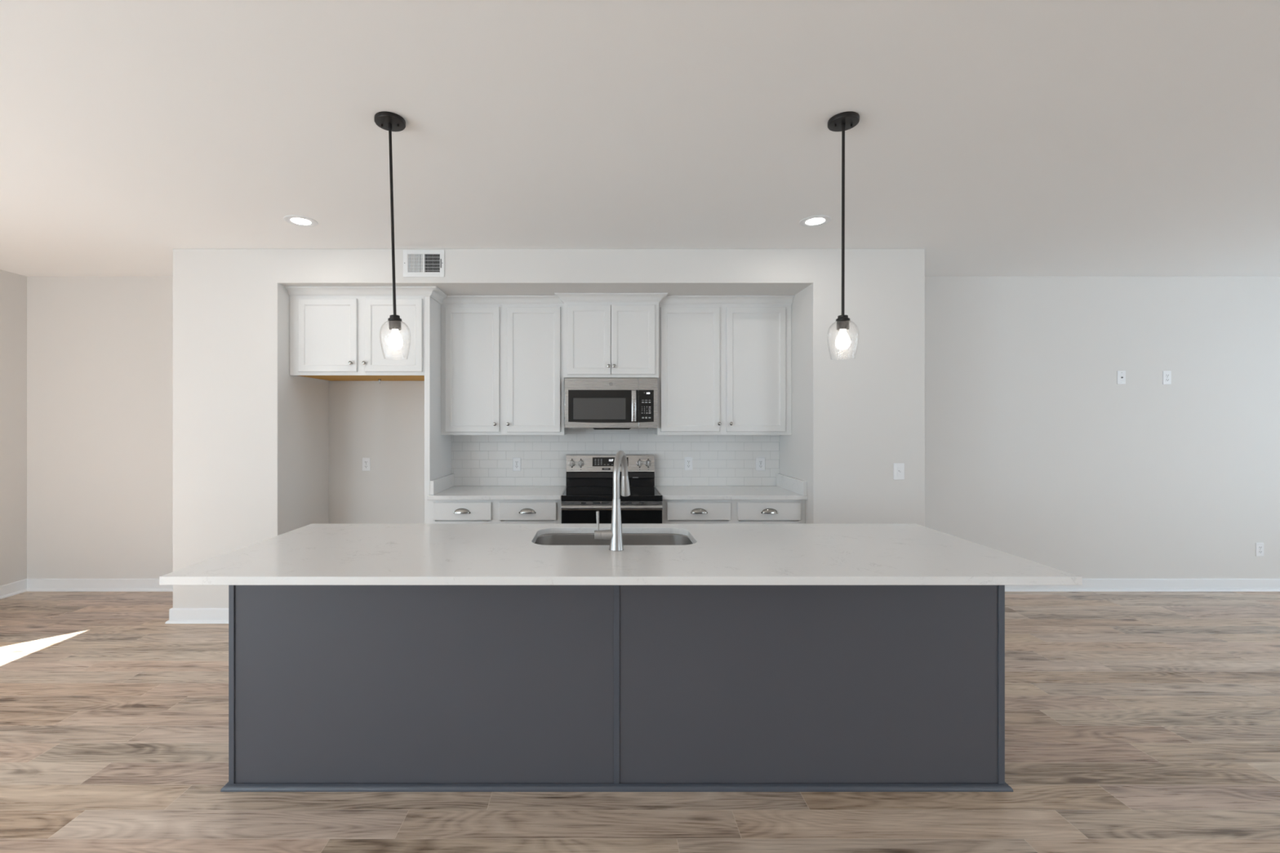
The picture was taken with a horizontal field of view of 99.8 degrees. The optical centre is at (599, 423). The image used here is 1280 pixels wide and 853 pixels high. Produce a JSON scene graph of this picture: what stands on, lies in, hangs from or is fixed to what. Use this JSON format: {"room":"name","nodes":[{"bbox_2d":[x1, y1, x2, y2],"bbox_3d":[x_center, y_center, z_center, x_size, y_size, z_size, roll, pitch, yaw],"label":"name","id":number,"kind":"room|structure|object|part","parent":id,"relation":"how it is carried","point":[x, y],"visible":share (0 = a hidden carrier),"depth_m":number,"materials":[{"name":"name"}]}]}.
{"room":"kitchen","nodes":[
{"label":"kitchen","id":0,"kind":"room"},
{"bbox_2d":[0,269,26,586],"bbox_3d":[-5.085,0.090,0.617,0.160,2.743,8.154,0,0,0],"label":"wall","id":1,"kind":"structure","parent":0,"point":[13,286],"depth_m":4.59,"materials":[{"name":"white paint"}]},
{"bbox_2d":[0,578,26,599],"bbox_3d":[-4.990,1.410,3.595,0.030,0.104,2.199,0,0,0],"label":"baseboard","id":2,"kind":"structure","parent":1,"relation":"attached to","point":[15,588],"depth_m":4.57,"materials":[{"name":"white wood"}]},
{"bbox_2d":[173,248,924,608],"bbox_3d":[-0.377,0.090,4.319,5.523,2.743,0.749,0,0,0],"label":"wall","id":3,"kind":"structure","parent":0,"point":[251,437],"depth_m":3.94,"materials":[{"name":"white paint"}]},
{"bbox_2d":[403,249,444,276],"bbox_3d":[-1.292,-1.171,3.939,0.303,0.197,0.011,0,0,0],"label":"air vent","id":4,"kind":"object","parent":3,"relation":"in","point":[416,263],"visible":1,"depth_m":3.94,"materials":[{"name":"white metal"}]},
{"bbox_2d":[893,462,904,479],"bbox_3d":[2.193,0.355,3.941,0.080,0.122,0.008,0,0,0],"label":"light switch","id":5,"kind":"object","parent":3,"relation":"attached to","point":[898,468],"visible":1,"depth_m":3.94,"materials":[{"name":"white plastic"}]},
{"bbox_2d":[0,0,1279,276],"bbox_3d":[1.298,-1.341,0.697,12.925,0.120,8.314,0,0,0],"label":"ceiling","id":6,"kind":"structure","parent":0,"point":[990,138],"depth_m":2.33,"materials":[{"name":"paint"}]},
{"bbox_2d":[283,215,317,226],"bbox_3d":[-1.895,-1.278,3.406,0.191,0.006,0.191,0,0,0],"label":"recessed light","id":7,"kind":"object","parent":6,"relation":"in","point":[299,220],"visible":1,"depth_m":3.39,"materials":[{"name":"white plastic"}]},
{"bbox_2d":[373,111,410,358],"bbox_3d":[-0.875,-0.776,2.269,0.146,1.010,0.124,0,0,0],"label":"pendant light","id":8,"kind":"object","parent":6,"relation":"hanging from","point":[391,122],"visible":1,"depth_m":2.26,"materials":[{"name":"black metal"}]},
{"bbox_3d":[-0.876,-0.844,2.269,0.032,0.784,0.012,0,0,0],"label":"rod","id":9,"kind":"part","parent":8,"relation":"part of","materials":[{"name":"black metal"}]},
{"bbox_2d":[388,320,401,330],"bbox_3d":[-0.865,-0.412,2.269,0.050,0.035,0.049,0,0,0],"label":"socket","id":10,"kind":"object","parent":8,"relation":"attached to","point":[393,325],"depth_m":2.25,"materials":[{"name":"black metal"}]},
{"bbox_3d":[-0.864,-0.350,2.269,0.124,0.159,0.124,0,0,0],"label":"lamp shade","id":11,"kind":"part","parent":8,"relation":"part of","materials":[{"name":"clear glass"}]},
{"bbox_3d":[-0.863,-0.353,2.269,0.059,0.085,0.059,0,0,0],"label":"bulb","id":12,"kind":"part","parent":8,"relation":"part of","materials":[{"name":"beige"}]},
{"bbox_2d":[799,215,831,226],"bbox_3d":[1.364,-1.278,3.406,0.191,0.006,0.191,0,0,0],"label":"recessed light","id":13,"kind":"object","parent":6,"relation":"in","point":[815,220],"visible":1,"depth_m":3.39,"materials":[{"name":"white plastic"}]},
{"bbox_2d":[826,111,859,359],"bbox_3d":[1.026,-0.776,2.269,0.126,1.010,0.124,0,0,0],"label":"pendant light","id":14,"kind":"object","parent":6,"relation":"hanging from","point":[842,122],"visible":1,"depth_m":2.26,"materials":[{"name":"black metal"}]},
{"bbox_2d":[836,320,848,330],"bbox_3d":[1.025,-0.412,2.269,0.049,0.034,0.049,0,0,0],"label":"socket","id":15,"kind":"object","parent":14,"relation":"attached to","point":[841,325],"depth_m":2.25,"materials":[{"name":"black metal"}]},
{"bbox_3d":[1.025,-0.353,2.269,0.059,0.084,0.059,0,0,0],"label":"bulb","id":16,"kind":"part","parent":14,"relation":"part of","materials":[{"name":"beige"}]},
{"bbox_3d":[1.026,-0.844,2.269,0.014,0.784,0.012,0,0,0],"label":"rod","id":17,"kind":"part","parent":14,"relation":"part of","materials":[{"name":"black metal"}]},
{"bbox_3d":[1.025,-0.350,2.269,0.124,0.157,0.124,0,0,0],"label":"lamp shade","id":18,"kind":"part","parent":14,"relation":"part of","materials":[{"name":"clear glass"}]},
{"bbox_2d":[0,591,1279,852],"bbox_3d":[1.298,1.512,0.697,12.925,0.100,8.314,0,0,0],"label":"floor","id":19,"kind":"structure","parent":0,"point":[1135,722],"depth_m":2.27,"materials":[{"name":"brown wood"}]},
{"bbox_2d":[424,296,451,523],"bbox_3d":[-1.317,0.248,4.394,0.042,2.428,0.597,0,0,0],"label":"end panel","id":20,"kind":"object","parent":19,"relation":"on","point":[437,447],"visible":0.36,"depth_m":4.17,"materials":[{"name":"white paint"}]},
{"bbox_2d":[429,499,561,523],"bbox_3d":[-0.795,1.020,4.361,1.001,0.884,0.638,0,0,0],"label":"base cabinet","id":21,"kind":"object","parent":19,"relation":"on","point":[441,511],"visible":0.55,"depth_m":4.07,"materials":[{"name":"white paint"}]},
{"bbox_3d":[-1.046,0.665,4.057,0.130,0.040,0.026,0,0,0],"label":"cup pull","id":22,"kind":"part","parent":21,"relation":"part of","materials":[{"name":"silver metal"}]},
{"bbox_3d":[-1.046,0.669,4.080,0.441,0.135,0.019,0,0,0],"label":"drawer","id":23,"kind":"part","parent":21,"relation":"part of","materials":[{"name":"white paint"}]},
{"bbox_2d":[426,473,565,499],"bbox_3d":[-0.797,0.509,4.362,1.006,0.138,0.635,0,0,0],"label":"countertop","id":24,"kind":"structure","parent":21,"relation":"on","point":[443,487],"depth_m":4.24,"materials":[{"name":"white stone"}]},
{"bbox_3d":[-0.549,0.665,4.057,0.130,0.040,0.026,0,0,0],"label":"cup pull","id":25,"kind":"part","parent":21,"relation":"part of","materials":[{"name":"silver metal"}]},
{"bbox_3d":[-0.549,0.669,4.080,0.437,0.135,0.019,0,0,0],"label":"drawer","id":26,"kind":"part","parent":21,"relation":"part of","materials":[{"name":"white paint"}]},
{"bbox_2d":[560,454,662,523],"bbox_3d":[0.088,0.857,4.341,0.760,1.170,0.673,0,0,0],"label":"electric range","id":27,"kind":"object","parent":19,"relation":"on","point":[588,489],"visible":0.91,"depth_m":4.29,"materials":[{"name":"black metal"}]},
{"bbox_3d":[-0.239,0.344,4.596,0.057,0.057,0.026,0,0,0],"label":"control knob","id":28,"kind":"part","parent":27,"relation":"part of","materials":[{"name":"silver metal"}]},
{"bbox_3d":[-0.163,0.344,4.596,0.057,0.057,0.026,0,0,0],"label":"control knob","id":29,"kind":"part","parent":27,"relation":"part of","materials":[{"name":"silver metal"}]},
{"bbox_3d":[0.088,0.344,4.638,0.758,0.145,0.080,0,0,0],"label":"control panel","id":30,"kind":"part","parent":27,"relation":"part of","materials":[{"name":"silver metal"}]},
{"bbox_3d":[0.089,0.332,4.611,0.313,0.082,0.014,0,0,0],"label":"display frame","id":31,"kind":"part","parent":27,"relation":"part of","materials":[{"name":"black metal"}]},
{"bbox_3d":[0.088,0.598,4.045,0.758,0.025,0.041,0,0,0],"label":"vent trim","id":32,"kind":"part","parent":27,"relation":"part of","materials":[{"name":"silver metal"}]},
{"bbox_3d":[0.088,0.926,4.045,0.756,0.631,0.038,0,0,0],"label":"oven door","id":33,"kind":"part","parent":27,"relation":"part of","materials":[{"name":"black glass"}]},
{"bbox_3d":[0.088,0.632,4.015,0.756,0.040,0.020,0,0,0],"label":"handle","id":34,"kind":"part","parent":27,"relation":"part of","materials":[{"name":"silver metal"}]},
{"bbox_2d":[560,486,662,497],"bbox_3d":[0.088,0.548,4.311,0.758,0.012,0.582,0,0,0],"label":"cooktop","id":35,"kind":"object","parent":27,"relation":"in","point":[569,491],"depth_m":4.24,"materials":[{"name":"black glass"}]},
{"bbox_3d":[0.340,0.344,4.596,0.057,0.057,0.026,0,0,0],"label":"control knob","id":36,"kind":"part","parent":27,"relation":"part of","materials":[{"name":"silver metal"}]},
{"bbox_3d":[0.414,0.344,4.596,0.057,0.057,0.026,0,0,0],"label":"control knob","id":37,"kind":"part","parent":27,"relation":"part of","materials":[{"name":"silver metal"}]},
{"bbox_2d":[220,585,1013,791],"bbox_3d":[0.067,1.020,2.519,3.142,0.884,0.778,0,0,0],"label":"kitchen island","id":38,"kind":"object","parent":19,"relation":"on","point":[332,688],"visible":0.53,"depth_m":2.15,"materials":[{"name":"grey paint"}]},
{"bbox_3d":[-0.699,1.021,2.158,1.532,0.883,0.006,0,0,0],"label":"panel","id":39,"kind":"part","parent":38,"relation":"part of","materials":[{"name":"grey paint"}]},
{"bbox_3d":[0.067,1.452,2.510,3.142,0.020,0.760,0,0,0],"label":"moulding","id":40,"kind":"part","parent":38,"relation":"part of","materials":[{"name":"grey paint"}]},
{"bbox_2d":[159,523,1082,585],"bbox_3d":[0.074,0.563,2.424,3.292,0.030,1.015,0,0,0],"label":"island countertop","id":41,"kind":"structure","parent":38,"relation":"on","point":[313,553],"depth_m":2.15,"materials":[{"name":"white stone"}]},
{"bbox_2d":[594,450,630,551],"bbox_3d":[0.058,0.336,2.432,0.130,0.424,0.267,0,0,11],"label":"kitchen faucet","id":42,"kind":"object","parent":41,"relation":"on","point":[615,534],"visible":1,"depth_m":2.32,"materials":[{"name":"silver metal"}]},
{"bbox_3d":[-0.010,0.426,2.330,0.013,0.088,0.013,0,0,0],"label":"lever","id":43,"kind":"part","parent":42,"relation":"part of","materials":[{"name":"silver metal"}]},
{"bbox_3d":[0.094,0.226,2.423,0.030,0.204,0.221,0,0,14],"label":"spout","id":44,"kind":"part","parent":42,"relation":"part of","materials":[{"name":"silver metal"}]},
{"bbox_2d":[533,533,693,545],"bbox_3d":[0.066,0.688,2.612,0.810,0.218,0.444,0,0,0],"label":"undermount sink","id":45,"kind":"object","parent":41,"relation":"in","point":[548,539],"visible":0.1,"depth_m":2.81,"materials":[{"name":"silver metal"}]},
{"bbox_3d":[0.833,1.021,2.158,1.532,0.883,0.006,0,0,0],"label":"panel","id":46,"kind":"part","parent":38,"relation":"part of","materials":[{"name":"grey paint"}]},
{"bbox_2d":[662,499,805,523],"bbox_3d":[1.017,1.020,4.361,1.092,0.884,0.638,0,0,0],"label":"base cabinet","id":47,"kind":"object","parent":19,"relation":"on","point":[674,511],"visible":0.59,"depth_m":4.07,"materials":[{"name":"white paint"}]},
{"bbox_3d":[0.750,0.669,4.080,0.482,0.135,0.019,0,0,0],"label":"drawer","id":48,"kind":"part","parent":47,"relation":"part of","materials":[{"name":"white paint"}]},
{"bbox_3d":[0.750,0.665,4.057,0.130,0.040,0.026,0,0,0],"label":"cup pull","id":49,"kind":"part","parent":47,"relation":"part of","materials":[{"name":"silver metal"}]},
{"bbox_2d":[654,473,807,499],"bbox_3d":[1.017,0.509,4.362,1.094,0.138,0.635,0,0,0],"label":"countertop","id":50,"kind":"structure","parent":47,"relation":"on","point":[787,487],"depth_m":4.24,"materials":[{"name":"white stone"}]},
{"bbox_3d":[1.284,0.669,4.080,0.481,0.135,0.019,0,0,0],"label":"drawer","id":51,"kind":"part","parent":47,"relation":"part of","materials":[{"name":"white paint"}]},
{"bbox_3d":[1.284,0.665,4.057,0.130,0.040,0.026,0,0,0],"label":"cup pull","id":52,"kind":"part","parent":47,"relation":"part of","materials":[{"name":"silver metal"}]},
{"bbox_2d":[26,276,1279,578],"bbox_3d":[1.298,0.090,4.774,12.925,2.743,0.160,0,0,0],"label":"wall","id":53,"kind":"structure","parent":0,"point":[1035,451],"depth_m":4.69,"materials":[{"name":"white paint"}]},
{"bbox_2d":[26,578,228,623],"bbox_3d":[-3.175,1.410,4.304,3.660,0.104,0.779,0,0,0],"label":"baseboard","id":54,"kind":"structure","parent":53,"relation":"attached to","point":[33,584],"depth_m":4.68,"materials":[{"name":"white wood"}]},
{"bbox_2d":[284,286,446,383],"bbox_3d":[-1.797,-0.680,4.361,1.134,0.694,0.663,0,0,0],"label":"upper cabinet","id":55,"kind":"object","parent":53,"relation":"attached to","point":[335,333],"visible":0.94,"depth_m":4.08,"materials":[{"name":"white paint"}]},
{"bbox_3d":[-2.070,-0.667,4.085,0.445,0.555,0.020,0,0,0],"label":"door","id":56,"kind":"part","parent":55,"relation":"part of","materials":[{"name":"white paint"}]},
{"bbox_3d":[-1.797,-0.996,4.207,1.134,0.060,0.355,0,0,0],"label":"crown moulding","id":57,"kind":"part","parent":55,"relation":"part of","materials":[{"name":"white paint"}]},
{"bbox_3d":[-1.569,-0.667,4.085,0.435,0.555,0.020,0,0,0],"label":"door","id":58,"kind":"part","parent":55,"relation":"part of","materials":[{"name":"white paint"}]},
{"bbox_2d":[362,457,370,471],"bbox_3d":[-2.040,0.360,4.690,0.070,0.116,0.009,0,0,0],"label":"wall outlet","id":59,"kind":"object","parent":53,"relation":"attached to","point":[366,461],"visible":1,"depth_m":4.69,"materials":[{"name":"white plastic"}]},
{"bbox_2d":[440,295,566,435],"bbox_3d":[-0.794,-0.465,4.505,1.003,1.124,0.374,0,0,0],"label":"upper cabinet","id":60,"kind":"object","parent":53,"relation":"attached to","point":[502,356],"visible":0.88,"depth_m":4.37,"materials":[{"name":"white paint"}]},
{"bbox_3d":[-1.039,-0.436,4.373,0.440,1.018,0.020,0,0,0],"label":"door","id":61,"kind":"part","parent":60,"relation":"part of","materials":[{"name":"white paint"}]},
{"bbox_3d":[-0.794,-0.996,4.351,1.003,0.060,0.066,0,0,0],"label":"crown moulding","id":62,"kind":"part","parent":60,"relation":"part of","materials":[{"name":"white paint"}]},
{"bbox_3d":[-0.540,-0.436,4.373,0.434,1.018,0.020,0,0,0],"label":"door","id":63,"kind":"part","parent":60,"relation":"part of","materials":[{"name":"white paint"}]},
{"bbox_2d":[554,293,667,378],"bbox_3d":[0.088,-0.695,4.463,0.893,0.662,0.458,0,0,0],"label":"upper cabinet","id":64,"kind":"object","parent":53,"relation":"attached to","point":[606,335],"visible":0.97,"depth_m":4.29,"materials":[{"name":"white paint"}]},
{"bbox_3d":[-0.088,-0.665,4.290,0.346,0.555,0.020,0,0,0],"label":"door","id":65,"kind":"part","parent":64,"relation":"part of","materials":[{"name":"white paint"}]},
{"bbox_2d":[564,377,657,429],"bbox_3d":[0.088,-0.155,4.476,0.745,0.415,0.408,0,0,0],"label":"microwave oven","id":66,"kind":"object","parent":64,"relation":"attached to","point":[596,403],"visible":1,"depth_m":4.31,"materials":[{"name":"silver metal"}]},
{"bbox_3d":[0.026,-0.134,4.312,0.561,0.264,0.003,0,0,0],"label":"door glass","id":67,"kind":"part","parent":66,"relation":"part of","materials":[{"name":"black glass"}]},
{"bbox_3d":[0.270,-0.137,4.292,0.036,0.248,0.040,0,0,0],"label":"handle","id":68,"kind":"part","parent":66,"relation":"part of","materials":[{"name":"silver metal"}]},
{"bbox_3d":[0.370,-0.136,4.312,0.121,0.260,0.003,0,0,0],"label":"keypad glass","id":69,"kind":"part","parent":66,"relation":"part of","materials":[{"name":"black glass"}]},
{"bbox_3d":[0.385,-0.161,4.322,0.152,0.403,0.021,0,0,0],"label":"control panel","id":70,"kind":"part","parent":66,"relation":"part of","materials":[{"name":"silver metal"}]},
{"bbox_3d":[0.088,-0.996,4.309,0.893,0.060,0.150,0,0,0],"label":"crown moulding","id":71,"kind":"part","parent":64,"relation":"part of","materials":[{"name":"white paint"}]},
{"bbox_3d":[0.264,-0.665,4.290,0.351,0.555,0.020,0,0,0],"label":"door","id":72,"kind":"part","parent":64,"relation":"part of","materials":[{"name":"white paint"}]},
{"bbox_2d":[451,427,779,485],"bbox_3d":[0.134,0.325,4.689,2.859,0.566,0.010,0,0,0],"label":"tile backsplash","id":73,"kind":"structure","parent":53,"relation":"attached to","point":[476,460],"depth_m":4.68,"materials":[{"name":"grey tile"}]},
{"bbox_2d":[512,457,520,471],"bbox_3d":[-0.724,0.359,4.680,0.070,0.116,0.009,0,0,0],"label":"wall outlet","id":74,"kind":"object","parent":73,"relation":"attached to","point":[516,461],"visible":1,"depth_m":4.68,"materials":[{"name":"white plastic"}]},
{"bbox_2d":[684,457,692,470],"bbox_3d":[0.771,0.354,4.680,0.070,0.116,0.009,0,0,0],"label":"wall outlet","id":75,"kind":"object","parent":73,"relation":"attached to","point":[687,460],"visible":1,"depth_m":4.68,"materials":[{"name":"white plastic"}]},
{"bbox_2d":[755,457,764,471],"bbox_3d":[1.399,0.357,4.680,0.080,0.116,0.009,0,0,0],"label":"wall outlet","id":76,"kind":"object","parent":73,"relation":"attached to","point":[760,461],"visible":1,"depth_m":4.68,"materials":[{"name":"white plastic"}]},
{"bbox_2d":[653,295,794,435],"bbox_3d":[1.016,-0.465,4.505,1.094,1.124,0.374,0,0,0],"label":"upper cabinet","id":77,"kind":"object","parent":53,"relation":"attached to","point":[725,362],"visible":0.89,"depth_m":4.37,"materials":[{"name":"white paint"}]},
{"bbox_3d":[0.734,-0.437,4.373,0.480,1.014,0.020,0,0,0],"label":"door","id":78,"kind":"part","parent":77,"relation":"part of","materials":[{"name":"white paint"}]},
{"bbox_3d":[1.016,-0.996,4.351,1.094,0.060,0.066,0,0,0],"label":"crown moulding","id":79,"kind":"part","parent":77,"relation":"part of","materials":[{"name":"white paint"}]},
{"bbox_3d":[1.270,-0.437,4.373,0.480,1.014,0.020,0,0,0],"label":"door","id":80,"kind":"part","parent":77,"relation":"part of","materials":[{"name":"white paint"}]},
{"bbox_2d":[1116,370,1125,384],"bbox_3d":[4.551,-0.397,4.686,0.072,0.118,0.016,0,0,0],"label":"plate","id":81,"kind":"object","parent":53,"relation":"attached to","point":[1121,375],"visible":1,"depth_m":4.69,"materials":[{"name":"white plastic"}]},
{"bbox_2d":[1004,578,1279,591],"bbox_3d":[4.992,1.410,0.697,5.215,0.104,7.994,0,0,0],"label":"baseboard","id":82,"kind":"structure","parent":53,"relation":"attached to","point":[1088,584],"depth_m":4.68,"materials":[{"name":"white wood"}]},
{"bbox_2d":[1162,370,1171,384],"bbox_3d":[4.948,-0.396,4.690,0.072,0.118,0.009,0,0,0],"label":"wall outlet","id":83,"kind":"object","parent":53,"relation":"attached to","point":[1166,375],"visible":1,"depth_m":4.69,"materials":[{"name":"white plastic"}]},
{"bbox_2d":[1255,542,1263,555],"bbox_3d":[5.758,1.104,4.690,0.070,0.116,0.009,0,0,0],"label":"wall outlet","id":84,"kind":"object","parent":53,"relation":"attached to","point":[1259,546],"visible":1,"depth_m":4.69,"materials":[{"name":"white plastic"}]}
]}

